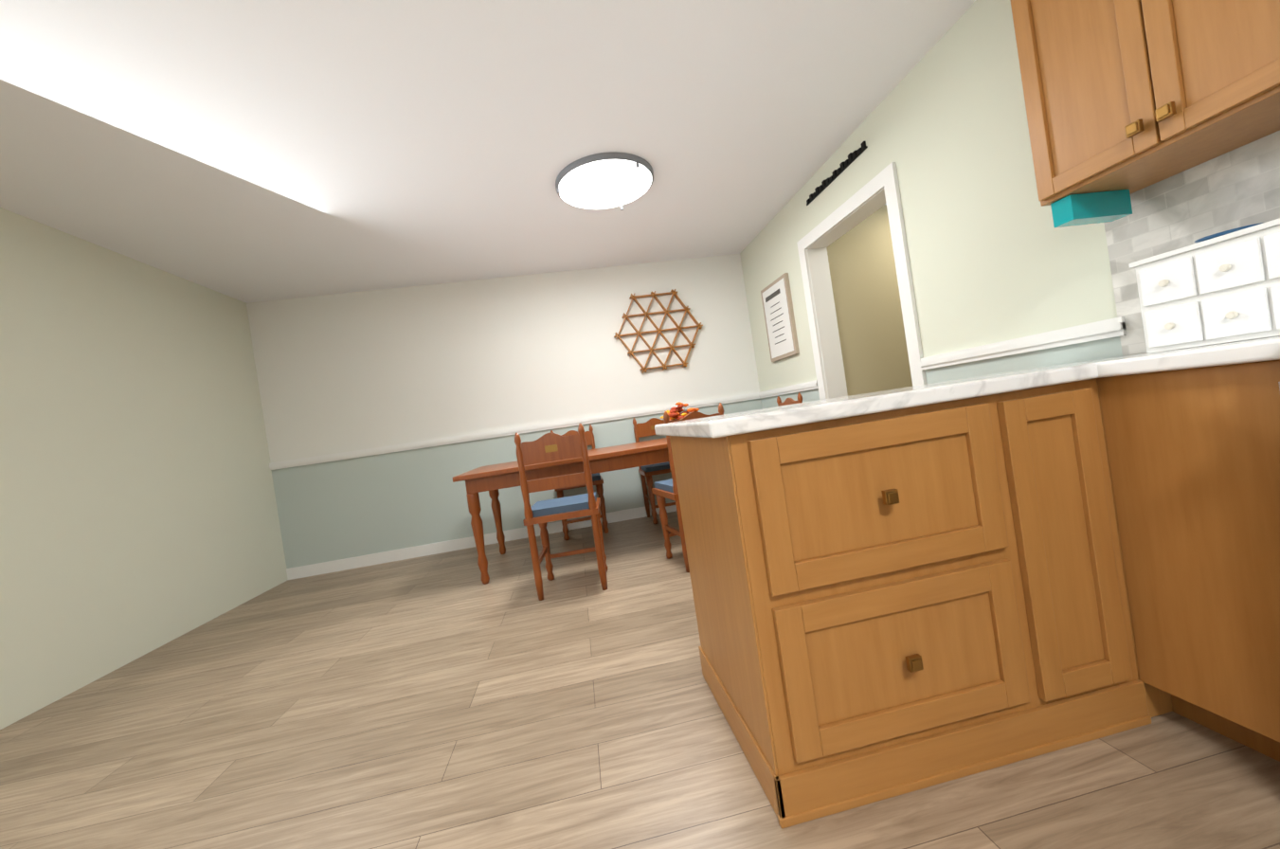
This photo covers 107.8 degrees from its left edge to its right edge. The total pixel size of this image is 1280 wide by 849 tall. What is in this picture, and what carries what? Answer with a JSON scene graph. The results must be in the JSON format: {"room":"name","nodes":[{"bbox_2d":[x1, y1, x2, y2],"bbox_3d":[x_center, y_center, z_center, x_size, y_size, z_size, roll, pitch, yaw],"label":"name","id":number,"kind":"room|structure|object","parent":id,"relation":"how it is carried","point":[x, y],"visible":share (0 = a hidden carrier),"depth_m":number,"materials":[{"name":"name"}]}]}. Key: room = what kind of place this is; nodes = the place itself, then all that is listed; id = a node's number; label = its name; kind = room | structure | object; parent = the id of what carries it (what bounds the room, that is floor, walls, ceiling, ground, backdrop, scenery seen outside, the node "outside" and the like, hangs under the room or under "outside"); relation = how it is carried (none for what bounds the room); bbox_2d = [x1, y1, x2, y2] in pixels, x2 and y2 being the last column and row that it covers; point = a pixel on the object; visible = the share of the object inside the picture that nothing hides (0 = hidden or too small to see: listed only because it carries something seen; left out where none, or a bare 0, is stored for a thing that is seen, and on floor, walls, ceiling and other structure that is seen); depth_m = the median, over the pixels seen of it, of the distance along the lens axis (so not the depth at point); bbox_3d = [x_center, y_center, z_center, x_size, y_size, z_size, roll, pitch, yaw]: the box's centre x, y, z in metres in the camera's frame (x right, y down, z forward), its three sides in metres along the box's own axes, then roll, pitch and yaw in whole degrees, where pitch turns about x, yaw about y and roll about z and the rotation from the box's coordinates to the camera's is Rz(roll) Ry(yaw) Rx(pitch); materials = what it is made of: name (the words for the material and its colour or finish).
{"room":"dining room","nodes":[
{"label":"dining room","id":0,"kind":"room"},
{"bbox_2d":[0,207,287,729],"bbox_3d":[-2.773,0.105,-0.134,0.140,2.480,8.600,-8,0,-8],"label":"wall","id":1,"kind":"structure","parent":0,"point":[138,513],"depth_m":2.75,"materials":[{"name":"white paint"}]},
{"bbox_2d":[0,0,975,303],"bbox_3d":[0.126,-1.611,0.295,6.440,0.060,8.880,-8,0,-8],"label":"ceiling","id":2,"kind":"structure","parent":0,"point":[256,150],"depth_m":2.23,"materials":[{"name":"white paint"}]},
{"bbox_2d":[555,151,653,210],"bbox_3d":[-0.220,-1.518,2.972,0.628,0.062,0.628,-8,0,-8],"label":"ceiling light","id":3,"kind":"object","parent":2,"relation":"attached to","point":[603,180],"visible":1,"depth_m":2.86,"materials":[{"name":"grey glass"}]},
{"bbox_2d":[246,253,759,462],"bbox_3d":[-1.127,-0.173,4.514,4.740,2.480,0.140,-8,0,-8],"label":"wall","id":4,"kind":"structure","parent":0,"point":[351,371],"depth_m":4.41,"materials":[{"name":"white paint"}]},
{"bbox_2d":[286,501,676,579],"bbox_3d":[-0.874,0.993,4.456,4.600,0.100,0.015,-8,0,-8],"label":"baseboard","id":5,"kind":"structure","parent":4,"relation":"attached to","point":[323,567],"depth_m":4.30,"materials":[{"name":"white paint"}]},
{"bbox_2d":[269,392,757,469],"bbox_3d":[-1.014,0.036,4.441,4.600,0.065,0.030,-8,0,-8],"label":"trim","id":6,"kind":"structure","parent":4,"relation":"attached to","point":[750,396],"depth_m":4.38,"materials":[{"name":"white paint"}]},
{"bbox_2d":[613,288,703,372],"bbox_3d":[0.187,-0.924,4.608,0.890,0.775,0.055,-8,0,-8],"label":"wall art","id":7,"kind":"object","parent":4,"relation":"attached to","point":[673,293],"visible":1,"depth_m":4.60,"materials":[{"name":"brown wood"}]},
{"bbox_2d":[271,336,1123,568],"bbox_3d":[-0.720,0.527,2.885,4.600,1.000,3.180,-8,0,-8],"label":"wainscoting","id":8,"kind":"structure","parent":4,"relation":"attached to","point":[340,509],"depth_m":4.27,"materials":[{"name":"grey"}]},
{"bbox_2d":[0,511,1279,848],"bbox_3d":[0.498,0.896,0.314,6.440,0.050,8.880,-8,0,-8],"label":"floor","id":9,"kind":"structure","parent":0,"point":[447,699],"depth_m":1.51,"materials":[{"name":"brown wood"}]},
{"bbox_2d":[514,423,607,600],"bbox_3d":[-0.467,0.502,2.879,0.430,0.975,0.403,-8,0,-3],"label":"dining chair","id":10,"kind":"object","parent":9,"relation":"on","point":[548,447],"visible":1,"depth_m":2.69,"materials":[{"name":"brown wood"}]},
{"bbox_2d":[452,437,668,584],"bbox_3d":[-0.199,0.569,3.680,2.130,0.752,0.950,-8,0,-8],"label":"dining table","id":11,"kind":"object","parent":9,"relation":"on","point":[493,478],"visible":0.5,"depth_m":3.21,"materials":[{"name":"brown wood"}]},
{"bbox_2d":[660,401,699,420],"bbox_3d":[0.323,-0.035,3.742,0.309,0.288,0.326,-8,0,-8],"label":"flowers","id":12,"kind":"object","parent":11,"relation":"on","point":[674,412],"visible":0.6,"depth_m":3.69,"materials":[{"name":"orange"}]},
{"bbox_2d":[550,424,609,540],"bbox_3d":[-0.563,0.506,4.272,0.430,0.975,0.403,-8,0,-8],"label":"dining chair","id":13,"kind":"object","parent":9,"relation":"on","point":[597,480],"visible":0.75,"depth_m":4.12,"materials":[{"name":"brown wood"}]},
{"bbox_2d":[632,417,675,523],"bbox_3d":[0.221,0.389,4.384,0.430,0.975,0.403,-8,0,-8],"label":"dining chair","id":14,"kind":"object","parent":9,"relation":"on","point":[646,429],"visible":0.58,"depth_m":4.40,"materials":[{"name":"brown wood"}]},
{"bbox_2d":[651,402,724,572],"bbox_3d":[0.342,0.381,3.024,0.430,0.975,0.403,-9,0,-18],"label":"dining chair","id":15,"kind":"object","parent":9,"relation":"on","point":[661,490],"visible":0.38,"depth_m":2.88,"materials":[{"name":"brown wood"}]},
{"bbox_2d":[776,392,802,406],"bbox_3d":[1.099,0.264,3.760,0.403,0.975,0.430,-8,0,-8],"label":"chair","id":16,"kind":"object","parent":9,"relation":"on","point":[788,401],"visible":0.19,"depth_m":3.75,"materials":[{"name":"brown wood"}]},
{"bbox_2d":[669,377,1154,828],"bbox_3d":[0.693,0.392,1.413,0.980,0.875,0.650,-8,0,-8],"label":"base cabinet","id":17,"kind":"object","parent":9,"relation":"on","point":[897,591],"depth_m":1.10,"materials":[{"name":"brown wood"}]},
{"bbox_2d":[654,361,1101,441],"bbox_3d":[0.587,-0.056,1.414,0.990,0.039,0.700,-8,0,-8],"label":"countertop","id":18,"kind":"structure","parent":17,"relation":"on","point":[712,428],"depth_m":1.08,"materials":[{"name":"white stone"}]},
{"bbox_2d":[1109,361,1279,761],"bbox_3d":[1.534,0.270,1.056,0.598,0.875,0.335,-8,0,-8],"label":"base cabinet","id":19,"kind":"object","parent":9,"relation":"on","point":[1199,449],"depth_m":1.02,"materials":[{"name":"brown wood"}]},
{"bbox_2d":[931,335,1279,384],"bbox_3d":[1.402,-0.176,1.376,0.632,0.039,1.006,-8,0,-8],"label":"countertop","id":20,"kind":"structure","parent":19,"relation":"on","point":[1251,351],"depth_m":0.98,"materials":[{"name":"white stone"}]},
{"bbox_2d":[1128,217,1279,353],"bbox_3d":[1.548,-0.347,1.135,0.290,0.257,0.396,-8,0,-8],"label":"chest","id":21,"kind":"object","parent":20,"relation":"on","point":[1225,288],"visible":1,"depth_m":1.15,"materials":[{"name":"white paint"}]},
{"bbox_2d":[1194,222,1262,243],"bbox_3d":[1.523,-0.484,1.204,0.118,0.020,0.120,-8,0,-8],"label":"dish","id":22,"kind":"object","parent":21,"relation":"on","point":[1216,235],"visible":0.21,"depth_m":1.18,"materials":[{"name":"blue"}]},
{"bbox_2d":[826,204,912,396],"bbox_3d":[2.268,-0.670,3.736,1.560,2.480,0.135,-8,0,-8],"label":"wall","id":23,"kind":"structure","parent":0,"point":[868,306],"depth_m":3.58,"materials":[{"name":"beige paint"}]},
{"bbox_2d":[739,0,1144,392],"bbox_3d":[1.870,-0.587,0.526,0.140,2.480,8.880,-8,0,-8],"label":"wall","id":24,"kind":"structure","parent":0,"point":[995,255],"depth_m":2.15,"materials":[{"name":"white paint"}]},
{"bbox_2d":[760,272,799,361],"bbox_3d":[1.222,-0.917,4.106,0.032,0.670,0.500,-8,0,-8],"label":"picture","id":25,"kind":"object","parent":24,"relation":"attached to","point":[780,319],"visible":1,"depth_m":4.05,"materials":[{"name":"white paper"}]},
{"bbox_2d":[757,379,818,398],"bbox_3d":[1.304,-0.306,4.185,0.030,0.065,1.130,-8,0,-8],"label":"trim","id":26,"kind":"structure","parent":24,"relation":"attached to","point":[812,385],"depth_m":4.08,"materials":[{"name":"white paint"}]},
{"bbox_2d":[806,141,867,205],"bbox_3d":[1.272,-1.639,3.077,0.011,0.054,0.710,-8,0,-8],"label":"script sign","id":27,"kind":"object","parent":24,"relation":"attached to","point":[854,155],"visible":0.98,"depth_m":3.01,"materials":[{"name":"black metal"}]},
{"bbox_2d":[796,162,926,399],"bbox_3d":[1.536,-0.378,3.092,0.180,2.125,1.090,-8,0,-8],"label":"door frame","id":28,"kind":"structure","parent":24,"relation":"attached to","point":[876,192],"depth_m":3.23,"materials":[{"name":"white paint"}]},
{"bbox_2d":[919,316,1126,370],"bbox_3d":[1.601,-0.334,2.071,0.030,0.065,0.940,-8,0,-8],"label":"trim","id":29,"kind":"structure","parent":24,"relation":"attached to","point":[1114,327],"depth_m":1.91,"materials":[{"name":"white paint"}]},
{"bbox_2d":[1009,0,1279,206],"bbox_3d":[1.429,-1.210,1.222,0.322,0.950,0.655,-8,0,-8],"label":"upper cabinet","id":30,"kind":"object","parent":24,"relation":"attached to","point":[1132,96],"visible":1,"depth_m":1.23,"materials":[{"name":"brown wood"}]},
{"bbox_2d":[1050,189,1132,227],"bbox_3d":[1.450,-0.693,1.499,0.220,0.078,0.060,-8,0,-8],"label":"towel holder","id":31,"kind":"object","parent":30,"relation":"attached to","point":[1088,208],"visible":1,"depth_m":1.47,"materials":[{"name":"teal plastic"}]},
{"bbox_2d":[1103,130,1279,355],"bbox_3d":[1.613,-0.481,-0.374,0.644,0.527,3.950,-8,0,-8],"label":"tile backsplash","id":32,"kind":"structure","parent":24,"relation":"attached to","point":[1239,187],"depth_m":1.41,"materials":[{"name":"tile"}]}
]}

